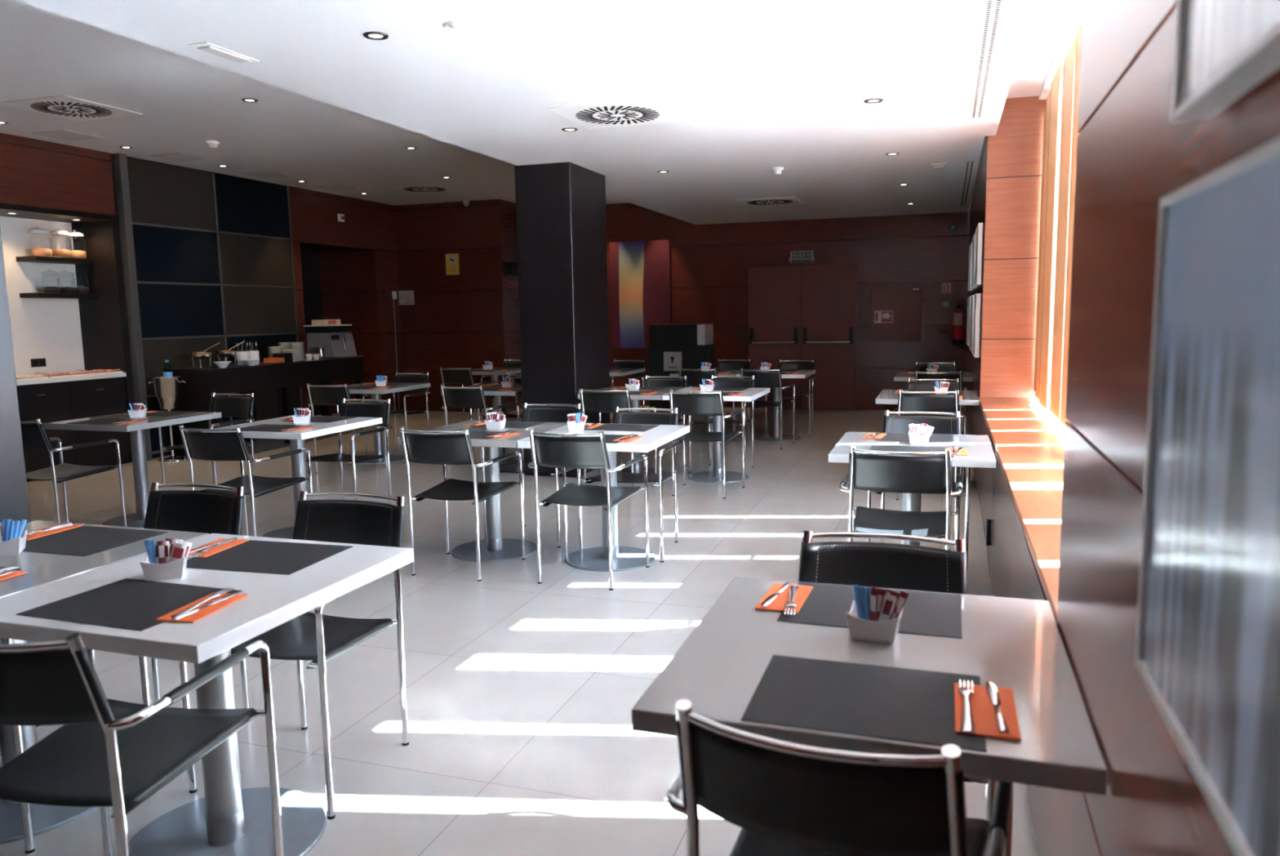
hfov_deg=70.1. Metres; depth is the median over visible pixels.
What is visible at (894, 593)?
sachet
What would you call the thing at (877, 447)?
placemat
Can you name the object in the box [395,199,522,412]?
wall
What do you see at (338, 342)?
coffee machine
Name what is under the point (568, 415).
sachet
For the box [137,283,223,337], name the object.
wall panel
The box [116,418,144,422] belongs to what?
knife
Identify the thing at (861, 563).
cafe chair
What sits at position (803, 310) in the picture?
door
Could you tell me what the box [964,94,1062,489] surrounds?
wall
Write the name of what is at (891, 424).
cafe chair
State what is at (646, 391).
napkin
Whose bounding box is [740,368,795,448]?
cafe chair
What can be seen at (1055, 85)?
window
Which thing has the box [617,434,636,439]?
fork
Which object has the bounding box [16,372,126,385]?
countertop
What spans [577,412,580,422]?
stick
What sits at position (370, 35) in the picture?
recessed light
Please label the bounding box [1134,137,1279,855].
framed picture
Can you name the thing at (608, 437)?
placemat
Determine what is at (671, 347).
lectern
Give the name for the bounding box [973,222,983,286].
framed picture
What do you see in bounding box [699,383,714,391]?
holder
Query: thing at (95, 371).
platter
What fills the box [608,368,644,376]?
cafe table
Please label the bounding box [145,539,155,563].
stick
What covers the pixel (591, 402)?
cafe chair
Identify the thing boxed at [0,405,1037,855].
floor
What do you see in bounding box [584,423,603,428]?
napkin
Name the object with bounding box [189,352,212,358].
bowl
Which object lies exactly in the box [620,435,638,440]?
knife
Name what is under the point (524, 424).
placemat
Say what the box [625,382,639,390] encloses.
holder
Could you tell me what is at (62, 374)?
platter
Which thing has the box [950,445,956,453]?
fork
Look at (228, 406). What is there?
cafe chair
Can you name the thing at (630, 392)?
placemat
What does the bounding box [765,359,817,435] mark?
cafe chair
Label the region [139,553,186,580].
holder
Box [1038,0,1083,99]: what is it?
blind rail
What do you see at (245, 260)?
wall panel
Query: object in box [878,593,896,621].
sachet
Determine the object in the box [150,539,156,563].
stick
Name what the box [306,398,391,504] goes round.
cafe chair
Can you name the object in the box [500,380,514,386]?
holder
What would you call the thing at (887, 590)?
sachet
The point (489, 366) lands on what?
holder
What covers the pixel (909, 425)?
sachet
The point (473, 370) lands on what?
placemat
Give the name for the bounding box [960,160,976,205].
ceiling vent
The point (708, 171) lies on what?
ceiling plate
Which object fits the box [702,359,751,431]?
cafe chair
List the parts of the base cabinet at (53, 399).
drawer, door, drawer, door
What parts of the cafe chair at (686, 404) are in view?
leg, leg, rail, backrest, seat, leg, armrest, leg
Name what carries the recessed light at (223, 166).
in the ceiling
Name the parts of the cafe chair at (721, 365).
leg, backrest, rail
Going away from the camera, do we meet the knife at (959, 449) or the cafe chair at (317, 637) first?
the cafe chair at (317, 637)
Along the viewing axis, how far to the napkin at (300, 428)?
5.65 m
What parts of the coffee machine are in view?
spout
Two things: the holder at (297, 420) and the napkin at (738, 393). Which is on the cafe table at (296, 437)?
the holder at (297, 420)
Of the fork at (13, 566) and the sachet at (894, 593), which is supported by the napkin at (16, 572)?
the fork at (13, 566)
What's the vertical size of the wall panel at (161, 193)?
0.633 m
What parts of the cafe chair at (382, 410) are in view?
leg, seat, leg, backrest, rail, armrest, leg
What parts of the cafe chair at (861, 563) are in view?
leg, backrest, rail, leg, seat, seat rail, leg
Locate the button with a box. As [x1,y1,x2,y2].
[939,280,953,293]
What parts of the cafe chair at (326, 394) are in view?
leg, rail, backrest, leg, leg, leg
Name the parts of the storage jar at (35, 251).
lid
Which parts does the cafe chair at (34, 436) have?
rail, backrest, leg, leg, seat, armrest, leg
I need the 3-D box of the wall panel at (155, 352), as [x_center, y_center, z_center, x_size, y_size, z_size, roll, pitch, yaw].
[-4.931,-0.683,9.886,0.016,0.566,1.195,1,8,18]
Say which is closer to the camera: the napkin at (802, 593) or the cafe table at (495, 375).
the napkin at (802, 593)
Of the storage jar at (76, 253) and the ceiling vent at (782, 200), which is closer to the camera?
the storage jar at (76, 253)
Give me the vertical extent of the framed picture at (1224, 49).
0.495 m
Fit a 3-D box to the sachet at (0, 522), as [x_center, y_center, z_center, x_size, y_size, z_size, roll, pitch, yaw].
[-1.900,0.318,2.717,0.034,0.074,0.011,-4,8,-22]
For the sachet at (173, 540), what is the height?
0.082 m
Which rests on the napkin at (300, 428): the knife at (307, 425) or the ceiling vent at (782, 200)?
the knife at (307, 425)
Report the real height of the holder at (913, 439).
0.058 m
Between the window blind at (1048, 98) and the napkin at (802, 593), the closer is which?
the napkin at (802, 593)
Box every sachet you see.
[0,522,2,541]
[137,403,140,410]
[140,403,146,410]
[155,540,159,563]
[156,540,165,563]
[164,540,169,562]
[165,537,172,547]
[168,539,178,562]
[168,542,186,562]
[178,540,192,559]
[298,408,302,416]
[301,408,305,416]
[304,408,311,416]
[485,412,492,422]
[492,412,496,422]
[496,411,500,421]
[498,413,505,421]
[566,413,572,422]
[569,413,573,422]
[573,413,576,422]
[579,413,587,422]
[869,588,878,621]
[876,587,884,621]
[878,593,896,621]
[882,588,892,604]
[889,590,900,619]
[891,590,899,618]
[894,590,908,617]
[908,423,913,434]
[911,423,914,434]
[913,424,918,435]
[915,423,919,435]
[920,423,923,435]
[921,423,927,435]
[924,425,933,435]
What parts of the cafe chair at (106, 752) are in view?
rail, backrest, leg, leg, seat, armrest, seat rail, leg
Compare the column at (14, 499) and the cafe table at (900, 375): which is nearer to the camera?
the column at (14, 499)
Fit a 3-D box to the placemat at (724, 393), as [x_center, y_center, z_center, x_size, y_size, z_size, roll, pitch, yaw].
[0.594,-0.284,7.593,0.386,0.002,0.304,1,8,18]
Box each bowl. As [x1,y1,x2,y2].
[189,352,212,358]
[213,360,231,368]
[215,351,236,356]
[242,359,259,365]
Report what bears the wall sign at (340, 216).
attached to the wall at (358, 255)
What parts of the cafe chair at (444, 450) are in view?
armrest, leg, seat rail, rail, backrest, leg, seat, leg, armrest, leg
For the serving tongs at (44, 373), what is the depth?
8.44 m
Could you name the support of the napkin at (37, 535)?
on the cafe table at (42, 568)
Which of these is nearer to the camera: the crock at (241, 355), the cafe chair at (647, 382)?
the cafe chair at (647, 382)
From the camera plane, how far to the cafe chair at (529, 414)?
6.06 m
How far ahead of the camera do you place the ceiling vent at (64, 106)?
7.01 m
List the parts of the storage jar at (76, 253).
lid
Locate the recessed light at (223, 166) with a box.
[217,164,228,167]
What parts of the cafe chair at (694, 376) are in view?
leg, rail, backrest, leg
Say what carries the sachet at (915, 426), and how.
in the holder at (913, 439)
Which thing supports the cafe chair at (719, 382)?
on the floor
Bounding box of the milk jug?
[316,346,325,359]
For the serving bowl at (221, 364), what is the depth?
9.55 m
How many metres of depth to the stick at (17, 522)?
2.71 m
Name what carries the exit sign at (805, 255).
attached to the wall at (708, 261)
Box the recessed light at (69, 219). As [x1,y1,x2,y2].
[69,218,83,220]
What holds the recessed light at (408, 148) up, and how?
in the ceiling
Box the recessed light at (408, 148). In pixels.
[405,146,417,149]
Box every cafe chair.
[0,631,284,855]
[1,637,35,853]
[20,418,127,526]
[138,481,249,707]
[158,392,255,490]
[178,424,313,536]
[178,490,408,818]
[306,382,386,474]
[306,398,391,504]
[362,372,430,455]
[399,426,525,581]
[440,366,498,425]
[440,384,519,478]
[477,373,521,462]
[480,359,521,421]
[480,402,581,547]
[528,428,649,590]
[577,406,682,562]
[579,387,657,485]
[608,359,644,423]
[619,375,686,471]
[665,698,1013,855]
[669,389,744,498]
[679,367,734,444]
[688,374,757,474]
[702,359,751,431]
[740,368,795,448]
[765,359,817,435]
[798,530,995,855]
[839,445,963,551]
[866,409,970,569]
[891,388,965,502]
[906,377,967,488]
[915,361,955,417]
[915,370,967,426]
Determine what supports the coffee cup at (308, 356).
on the saucer
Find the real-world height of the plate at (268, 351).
0.018 m
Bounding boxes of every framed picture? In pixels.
[966,296,970,345]
[968,242,973,290]
[968,294,973,351]
[970,233,977,288]
[972,293,981,357]
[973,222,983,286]
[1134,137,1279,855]
[1171,0,1279,121]
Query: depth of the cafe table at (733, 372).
10.13 m
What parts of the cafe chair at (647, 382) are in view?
leg, leg, backrest, rail, leg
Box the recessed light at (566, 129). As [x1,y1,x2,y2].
[561,127,577,131]
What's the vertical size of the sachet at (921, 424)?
0.084 m
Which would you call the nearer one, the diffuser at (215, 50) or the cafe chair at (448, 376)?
the diffuser at (215, 50)
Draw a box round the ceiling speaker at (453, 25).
[443,21,468,30]
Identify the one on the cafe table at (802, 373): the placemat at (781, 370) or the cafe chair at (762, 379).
the placemat at (781, 370)
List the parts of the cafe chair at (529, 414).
leg, leg, seat, backrest, rail, leg, leg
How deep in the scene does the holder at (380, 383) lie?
9.03 m
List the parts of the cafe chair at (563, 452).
armrest, leg, seat rail, leg, rail, backrest, seat, leg, armrest, leg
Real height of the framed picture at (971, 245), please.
0.470 m
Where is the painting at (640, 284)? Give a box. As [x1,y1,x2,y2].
[608,240,671,348]
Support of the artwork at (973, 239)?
attached to the framed picture at (972, 286)
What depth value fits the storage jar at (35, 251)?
8.65 m
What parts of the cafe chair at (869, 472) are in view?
armrest, leg, rail, backrest, seat, leg, seat rail, armrest, leg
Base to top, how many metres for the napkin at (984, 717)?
0.003 m
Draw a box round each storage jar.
[30,226,53,256]
[41,271,60,293]
[49,228,72,257]
[57,271,75,293]
[65,230,87,258]
[71,275,89,293]
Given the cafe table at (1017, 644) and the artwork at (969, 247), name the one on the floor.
the cafe table at (1017, 644)
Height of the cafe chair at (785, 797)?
0.838 m
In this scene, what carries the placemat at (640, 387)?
on the cafe table at (634, 398)
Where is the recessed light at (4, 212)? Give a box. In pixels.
[4,212,19,213]
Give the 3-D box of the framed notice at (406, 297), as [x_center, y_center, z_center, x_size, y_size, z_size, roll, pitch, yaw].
[-3.521,-1.947,13.675,0.310,0.210,0.014,1,8,18]
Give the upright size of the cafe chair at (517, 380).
0.838 m
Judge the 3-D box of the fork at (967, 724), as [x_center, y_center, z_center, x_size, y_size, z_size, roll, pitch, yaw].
[0.559,0.471,1.561,0.025,0.007,0.217,1,8,18]
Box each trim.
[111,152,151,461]
[132,171,302,453]
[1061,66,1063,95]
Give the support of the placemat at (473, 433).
on the cafe table at (495, 548)
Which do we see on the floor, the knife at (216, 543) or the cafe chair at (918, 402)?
the cafe chair at (918, 402)
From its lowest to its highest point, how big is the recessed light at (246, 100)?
0.006 m
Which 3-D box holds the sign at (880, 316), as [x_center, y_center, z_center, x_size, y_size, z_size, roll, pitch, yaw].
[3.393,-1.548,12.719,0.250,0.170,0.008,1,8,18]
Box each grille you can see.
[445,24,466,30]
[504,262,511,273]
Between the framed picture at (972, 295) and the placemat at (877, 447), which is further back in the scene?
the framed picture at (972, 295)
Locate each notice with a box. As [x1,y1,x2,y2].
[398,290,414,305]
[445,253,459,275]
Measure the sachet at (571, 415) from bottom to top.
0.082 m
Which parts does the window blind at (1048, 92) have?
panel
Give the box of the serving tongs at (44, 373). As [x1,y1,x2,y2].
[35,372,52,375]
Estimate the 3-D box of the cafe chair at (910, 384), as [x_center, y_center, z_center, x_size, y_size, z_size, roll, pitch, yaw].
[2.403,0.025,7.515,0.525,0.838,0.582,1,8,18]
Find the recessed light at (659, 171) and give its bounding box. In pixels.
[657,170,669,173]
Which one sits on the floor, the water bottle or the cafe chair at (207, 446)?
the cafe chair at (207, 446)
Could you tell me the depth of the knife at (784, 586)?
2.17 m
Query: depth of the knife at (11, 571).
2.48 m
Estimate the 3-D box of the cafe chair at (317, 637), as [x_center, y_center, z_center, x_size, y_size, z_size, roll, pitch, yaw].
[-1.044,0.665,2.918,0.525,0.838,0.582,1,8,18]
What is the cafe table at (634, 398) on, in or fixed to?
on the floor
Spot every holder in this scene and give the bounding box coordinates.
[0,529,27,556]
[127,408,146,417]
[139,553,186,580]
[292,413,311,423]
[374,379,386,386]
[482,364,493,368]
[484,417,506,429]
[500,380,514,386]
[566,419,585,431]
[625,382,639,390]
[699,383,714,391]
[701,365,710,368]
[760,366,770,371]
[845,600,903,643]
[908,431,930,444]
[926,368,937,372]
[933,386,948,394]
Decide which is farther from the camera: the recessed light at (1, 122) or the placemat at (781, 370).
the placemat at (781, 370)
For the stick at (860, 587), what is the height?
0.085 m
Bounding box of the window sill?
[975,396,1065,855]
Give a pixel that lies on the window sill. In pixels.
(1020, 498)
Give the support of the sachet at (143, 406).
in the holder at (142, 413)
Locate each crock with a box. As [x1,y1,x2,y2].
[236,351,248,364]
[248,350,259,364]
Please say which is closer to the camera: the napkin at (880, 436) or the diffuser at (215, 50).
the diffuser at (215, 50)
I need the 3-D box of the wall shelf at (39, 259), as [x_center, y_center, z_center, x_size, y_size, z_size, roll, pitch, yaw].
[-5.667,-1.627,8.863,0.260,0.045,0.618,1,8,18]
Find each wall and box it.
[0,132,404,462]
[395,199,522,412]
[605,202,969,409]
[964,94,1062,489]
[1047,0,1279,855]
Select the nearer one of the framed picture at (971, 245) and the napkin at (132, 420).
the napkin at (132, 420)
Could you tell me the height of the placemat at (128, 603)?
0.002 m
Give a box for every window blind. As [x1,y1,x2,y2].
[1033,92,1048,391]
[1035,80,1051,398]
[1060,23,1082,425]
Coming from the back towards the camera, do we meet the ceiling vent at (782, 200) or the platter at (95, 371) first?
the ceiling vent at (782, 200)
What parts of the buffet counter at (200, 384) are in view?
panel, leg, leg, leg, leg, leg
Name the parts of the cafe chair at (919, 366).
backrest, rail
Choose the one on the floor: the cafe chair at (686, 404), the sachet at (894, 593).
the cafe chair at (686, 404)
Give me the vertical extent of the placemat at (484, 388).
0.002 m
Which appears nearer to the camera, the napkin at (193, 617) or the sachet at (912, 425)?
the napkin at (193, 617)
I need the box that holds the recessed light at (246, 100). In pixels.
[241,97,257,102]
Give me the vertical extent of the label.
0.345 m
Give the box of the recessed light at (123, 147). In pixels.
[119,146,133,148]
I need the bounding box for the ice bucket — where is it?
[147,375,186,462]
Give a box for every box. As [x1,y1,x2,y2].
[311,319,340,324]
[942,301,949,306]
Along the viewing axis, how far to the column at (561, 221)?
7.92 m
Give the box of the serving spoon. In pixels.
[203,342,219,351]
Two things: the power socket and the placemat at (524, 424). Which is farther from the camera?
the power socket
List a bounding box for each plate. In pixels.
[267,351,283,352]
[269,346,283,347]
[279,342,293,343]
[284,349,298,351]
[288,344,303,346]
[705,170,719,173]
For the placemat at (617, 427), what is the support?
on the cafe table at (624, 557)
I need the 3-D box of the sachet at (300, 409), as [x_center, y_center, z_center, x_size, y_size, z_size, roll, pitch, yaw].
[-2.213,-0.090,5.954,0.022,0.080,0.008,-3,7,-15]
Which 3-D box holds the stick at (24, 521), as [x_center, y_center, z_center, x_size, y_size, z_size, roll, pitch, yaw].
[-1.853,0.314,2.728,0.042,0.082,0.005,-5,8,-26]
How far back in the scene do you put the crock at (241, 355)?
10.06 m
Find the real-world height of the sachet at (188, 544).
0.081 m
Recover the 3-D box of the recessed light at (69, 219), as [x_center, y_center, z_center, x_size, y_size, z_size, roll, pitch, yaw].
[-5.461,-2.016,8.850,0.114,0.006,0.114,1,8,18]
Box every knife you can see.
[0,568,17,575]
[26,522,72,533]
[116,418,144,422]
[171,591,238,620]
[189,536,237,552]
[286,425,311,430]
[493,431,515,436]
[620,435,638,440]
[761,582,791,607]
[954,447,962,453]
[986,680,1009,733]
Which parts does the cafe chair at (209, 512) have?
leg, leg, backrest, rail, leg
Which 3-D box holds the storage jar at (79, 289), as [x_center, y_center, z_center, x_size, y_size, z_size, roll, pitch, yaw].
[-5.581,-1.455,9.102,0.150,0.230,0.150,1,8,18]
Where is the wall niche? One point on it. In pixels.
(49, 329)
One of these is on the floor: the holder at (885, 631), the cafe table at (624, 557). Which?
the cafe table at (624, 557)
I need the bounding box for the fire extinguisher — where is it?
[951,302,967,344]
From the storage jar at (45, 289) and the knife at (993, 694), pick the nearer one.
the knife at (993, 694)
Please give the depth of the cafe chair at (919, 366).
10.00 m
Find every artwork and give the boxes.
[967,297,968,342]
[968,247,970,288]
[969,296,973,348]
[971,236,974,286]
[973,294,976,354]
[974,228,977,284]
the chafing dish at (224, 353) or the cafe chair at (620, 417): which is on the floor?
the cafe chair at (620, 417)
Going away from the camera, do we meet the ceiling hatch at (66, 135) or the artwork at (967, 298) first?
the ceiling hatch at (66, 135)
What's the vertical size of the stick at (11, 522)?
0.085 m
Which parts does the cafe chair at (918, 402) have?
leg, backrest, rail, leg, leg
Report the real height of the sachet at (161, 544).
0.083 m
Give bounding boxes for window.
[1038,61,1062,408]
[1049,35,1076,419]
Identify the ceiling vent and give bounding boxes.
[0,94,142,121]
[387,183,461,193]
[547,97,682,128]
[736,196,803,206]
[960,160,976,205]
[969,0,1006,117]
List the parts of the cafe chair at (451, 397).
leg, rail, backrest, leg, leg, armrest, leg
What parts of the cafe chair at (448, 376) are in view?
leg, rail, backrest, leg, leg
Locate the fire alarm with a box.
[948,223,956,231]
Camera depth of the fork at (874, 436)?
4.84 m
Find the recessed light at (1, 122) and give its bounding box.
[0,120,8,124]
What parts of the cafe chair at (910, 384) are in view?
backrest, rail, leg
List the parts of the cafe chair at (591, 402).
leg, leg, rail, backrest, leg, leg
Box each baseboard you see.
[406,407,505,412]
[862,405,964,410]
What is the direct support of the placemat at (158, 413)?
on the cafe table at (136, 429)
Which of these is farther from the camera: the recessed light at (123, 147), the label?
the label
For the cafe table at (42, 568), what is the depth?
2.65 m
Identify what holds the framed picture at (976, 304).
attached to the wall at (1015, 154)
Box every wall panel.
[126,156,216,230]
[132,224,220,283]
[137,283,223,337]
[142,337,225,395]
[146,395,230,451]
[214,173,289,238]
[218,232,293,285]
[222,285,296,334]
[226,333,296,364]
[231,391,256,424]
[277,385,301,417]
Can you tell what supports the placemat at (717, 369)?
on the cafe table at (733, 372)
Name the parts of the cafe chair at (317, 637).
leg, leg, seat, leg, backrest, rail, seat rail, leg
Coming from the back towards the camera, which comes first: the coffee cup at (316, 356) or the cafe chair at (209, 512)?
the coffee cup at (316, 356)
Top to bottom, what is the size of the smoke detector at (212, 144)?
0.058 m
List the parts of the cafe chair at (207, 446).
leg, rail, backrest, leg, leg, seat, armrest, leg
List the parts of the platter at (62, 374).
plate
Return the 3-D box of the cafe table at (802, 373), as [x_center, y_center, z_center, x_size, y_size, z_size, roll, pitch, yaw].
[1.533,-0.256,10.221,0.745,0.745,0.832,1,8,18]
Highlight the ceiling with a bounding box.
[0,0,1079,224]
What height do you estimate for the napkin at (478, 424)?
0.003 m
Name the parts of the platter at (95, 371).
plate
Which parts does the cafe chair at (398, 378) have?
leg, leg, leg, seat, backrest, rail, leg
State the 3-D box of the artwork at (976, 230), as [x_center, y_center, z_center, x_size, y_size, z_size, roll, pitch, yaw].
[2.757,-1.398,7.437,0.024,0.452,0.742,1,8,18]
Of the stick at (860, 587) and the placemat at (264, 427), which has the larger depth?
the placemat at (264, 427)
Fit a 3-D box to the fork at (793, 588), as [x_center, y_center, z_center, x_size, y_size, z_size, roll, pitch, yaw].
[0.356,0.401,2.140,0.025,0.007,0.217,1,7,12]
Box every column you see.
[0,226,39,727]
[514,161,610,477]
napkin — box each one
[0,569,26,580]
[26,523,83,540]
[113,419,147,423]
[155,592,248,622]
[187,537,249,557]
[280,425,315,430]
[463,420,485,425]
[486,431,519,437]
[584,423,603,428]
[613,435,643,441]
[640,391,657,393]
[727,391,742,395]
[755,582,813,613]
[862,432,887,439]
[946,447,967,455]
[954,682,1021,740]
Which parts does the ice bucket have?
stem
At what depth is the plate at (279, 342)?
10.82 m
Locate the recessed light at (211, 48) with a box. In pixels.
[188,41,259,63]
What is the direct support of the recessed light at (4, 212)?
in the wall at (358, 255)
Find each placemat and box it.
[0,566,21,570]
[15,577,242,631]
[22,524,168,555]
[69,417,146,424]
[125,410,199,416]
[186,539,352,574]
[240,423,311,431]
[280,415,355,422]
[347,386,378,389]
[371,382,409,385]
[439,430,505,439]
[466,386,505,391]
[468,421,546,428]
[471,369,496,371]
[485,383,521,386]
[492,367,519,368]
[561,434,634,442]
[583,423,659,431]
[604,391,645,394]
[608,368,627,369]
[617,386,666,389]
[686,391,737,395]
[698,386,748,390]
[711,368,734,370]
[740,654,986,751]
[769,368,799,371]
[777,581,961,638]
[867,444,953,457]
[875,432,953,442]
[909,389,953,393]
[914,371,953,373]
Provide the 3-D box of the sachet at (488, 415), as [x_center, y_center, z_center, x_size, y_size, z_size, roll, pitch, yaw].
[-0.905,-0.052,5.489,0.039,0.083,0.008,-2,7,-7]
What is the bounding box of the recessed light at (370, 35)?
[362,31,388,39]
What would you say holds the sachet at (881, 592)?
in the holder at (885, 631)
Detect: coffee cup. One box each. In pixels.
[305,353,314,359]
[312,353,319,359]
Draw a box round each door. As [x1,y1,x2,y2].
[298,244,310,409]
[744,260,862,409]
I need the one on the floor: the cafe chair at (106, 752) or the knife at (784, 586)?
the cafe chair at (106, 752)
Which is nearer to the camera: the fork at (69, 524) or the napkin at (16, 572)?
the napkin at (16, 572)
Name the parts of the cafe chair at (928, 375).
rail, backrest, leg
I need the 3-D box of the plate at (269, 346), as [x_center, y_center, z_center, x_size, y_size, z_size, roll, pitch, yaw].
[-4.254,-0.940,10.660,0.170,0.018,0.170,1,8,18]
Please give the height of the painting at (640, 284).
1.600 m
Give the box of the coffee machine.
[303,324,363,358]
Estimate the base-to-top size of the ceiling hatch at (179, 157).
0.006 m
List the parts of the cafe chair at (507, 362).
leg, backrest, rail, leg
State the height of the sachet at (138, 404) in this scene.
0.081 m
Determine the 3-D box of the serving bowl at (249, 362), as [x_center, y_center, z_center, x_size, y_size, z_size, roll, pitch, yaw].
[-4.252,-0.716,9.987,0.180,0.066,0.180,1,8,18]
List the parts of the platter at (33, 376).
plate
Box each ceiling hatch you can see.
[31,129,102,141]
[149,152,208,161]
[242,170,292,177]
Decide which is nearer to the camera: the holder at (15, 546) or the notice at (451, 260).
the holder at (15, 546)
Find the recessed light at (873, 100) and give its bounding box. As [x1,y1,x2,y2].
[863,97,883,103]
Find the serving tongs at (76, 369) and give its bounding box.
[75,368,92,372]
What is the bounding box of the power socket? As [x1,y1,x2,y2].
[30,358,46,367]
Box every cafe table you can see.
[0,520,208,844]
[0,533,413,855]
[42,410,222,527]
[202,415,382,538]
[334,382,430,463]
[397,419,567,561]
[455,382,524,468]
[466,367,520,412]
[517,422,689,571]
[577,386,687,473]
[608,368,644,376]
[631,576,1107,794]
[662,386,769,482]
[669,368,746,431]
[736,368,815,440]
[827,431,995,545]
[875,389,979,404]
[893,371,973,381]
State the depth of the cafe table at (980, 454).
4.58 m
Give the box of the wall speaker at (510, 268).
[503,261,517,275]
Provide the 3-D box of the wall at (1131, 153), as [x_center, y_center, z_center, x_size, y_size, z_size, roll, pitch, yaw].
[0.796,-0.273,0.239,0.854,3.310,3.220,1,8,18]
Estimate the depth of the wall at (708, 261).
12.91 m
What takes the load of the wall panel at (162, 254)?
attached to the wall at (358, 255)
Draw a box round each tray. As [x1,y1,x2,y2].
[262,352,293,364]
[311,355,363,358]
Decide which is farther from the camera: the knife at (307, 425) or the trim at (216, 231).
the trim at (216, 231)
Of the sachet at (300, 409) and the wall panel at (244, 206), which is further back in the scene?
the wall panel at (244, 206)
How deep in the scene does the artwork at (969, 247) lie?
9.72 m
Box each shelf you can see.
[15,255,93,264]
[19,292,97,297]
[303,324,351,326]
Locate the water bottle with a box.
[163,360,173,377]
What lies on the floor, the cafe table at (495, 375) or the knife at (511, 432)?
the cafe table at (495, 375)
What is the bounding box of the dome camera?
[462,199,470,206]
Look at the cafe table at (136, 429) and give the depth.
6.48 m
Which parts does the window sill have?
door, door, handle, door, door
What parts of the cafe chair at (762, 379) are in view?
leg, leg, rail, backrest, seat, leg, leg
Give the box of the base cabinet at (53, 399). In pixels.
[16,372,130,481]
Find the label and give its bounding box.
[163,366,173,377]
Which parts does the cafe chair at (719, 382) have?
leg, leg, seat, rail, backrest, leg, leg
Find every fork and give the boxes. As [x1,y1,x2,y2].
[0,565,21,572]
[26,523,74,535]
[171,587,234,617]
[187,537,236,557]
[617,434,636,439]
[783,585,799,615]
[871,432,881,438]
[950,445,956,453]
[958,678,975,733]
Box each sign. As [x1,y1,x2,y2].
[337,213,344,222]
[788,250,814,262]
[874,310,893,322]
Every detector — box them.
[206,140,219,148]
[771,166,783,174]
[931,162,946,168]
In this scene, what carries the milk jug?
on the buffet counter at (200, 384)
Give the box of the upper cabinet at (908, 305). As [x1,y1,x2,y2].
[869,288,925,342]
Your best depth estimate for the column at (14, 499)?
3.12 m
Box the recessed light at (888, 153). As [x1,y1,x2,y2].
[884,152,899,155]
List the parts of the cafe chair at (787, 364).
leg, seat, rail, backrest, leg, leg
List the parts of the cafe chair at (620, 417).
leg, seat rail, seat, backrest, rail, leg, seat rail, armrest, leg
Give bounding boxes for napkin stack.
[263,357,284,362]
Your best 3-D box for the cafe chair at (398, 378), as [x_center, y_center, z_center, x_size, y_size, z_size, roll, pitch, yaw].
[-2.486,-0.145,9.502,0.525,0.838,0.582,2,8,20]
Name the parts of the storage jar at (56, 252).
lid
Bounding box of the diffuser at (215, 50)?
[197,45,250,62]
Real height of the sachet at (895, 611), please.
0.082 m
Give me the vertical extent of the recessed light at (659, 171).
0.006 m
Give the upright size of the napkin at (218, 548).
0.003 m
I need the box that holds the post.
[391,291,399,408]
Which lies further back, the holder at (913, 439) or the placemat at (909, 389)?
the placemat at (909, 389)
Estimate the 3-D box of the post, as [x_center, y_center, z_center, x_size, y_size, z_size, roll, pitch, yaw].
[-3.633,-1.157,13.676,0.026,1.755,0.090,1,8,18]
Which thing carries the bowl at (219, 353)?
on the chafing dish at (224, 353)
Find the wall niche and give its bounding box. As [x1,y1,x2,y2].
[0,216,84,375]
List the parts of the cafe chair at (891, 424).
leg, leg, seat, backrest, rail, leg, leg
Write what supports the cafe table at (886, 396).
on the floor
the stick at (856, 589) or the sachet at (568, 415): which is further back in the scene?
the sachet at (568, 415)
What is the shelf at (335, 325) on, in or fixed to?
attached to the coffee machine
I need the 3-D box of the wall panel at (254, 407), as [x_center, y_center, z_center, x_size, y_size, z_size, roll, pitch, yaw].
[-4.662,-0.201,10.733,0.016,0.563,0.384,1,8,18]
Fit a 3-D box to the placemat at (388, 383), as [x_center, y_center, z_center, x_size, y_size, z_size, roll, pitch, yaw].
[-2.559,-0.449,9.310,0.386,0.002,0.304,1,8,18]
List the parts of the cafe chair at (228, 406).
leg, seat rail, seat, leg, leg, backrest, rail, armrest, leg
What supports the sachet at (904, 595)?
in the holder at (885, 631)
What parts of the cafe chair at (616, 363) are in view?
leg, backrest, rail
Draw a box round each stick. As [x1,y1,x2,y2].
[1,519,6,541]
[4,519,11,541]
[7,520,14,540]
[12,520,20,538]
[16,519,26,537]
[143,540,154,563]
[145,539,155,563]
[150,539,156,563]
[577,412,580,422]
[853,586,865,619]
[858,586,863,608]
[861,586,869,620]
[866,586,871,617]
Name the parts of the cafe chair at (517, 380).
leg, seat, leg, backrest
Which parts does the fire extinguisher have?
valve handle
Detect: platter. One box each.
[15,374,48,380]
[30,371,88,377]
[75,368,123,374]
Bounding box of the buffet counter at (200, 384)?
[164,356,364,456]
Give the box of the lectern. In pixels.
[648,323,715,412]
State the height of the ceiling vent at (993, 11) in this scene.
0.008 m

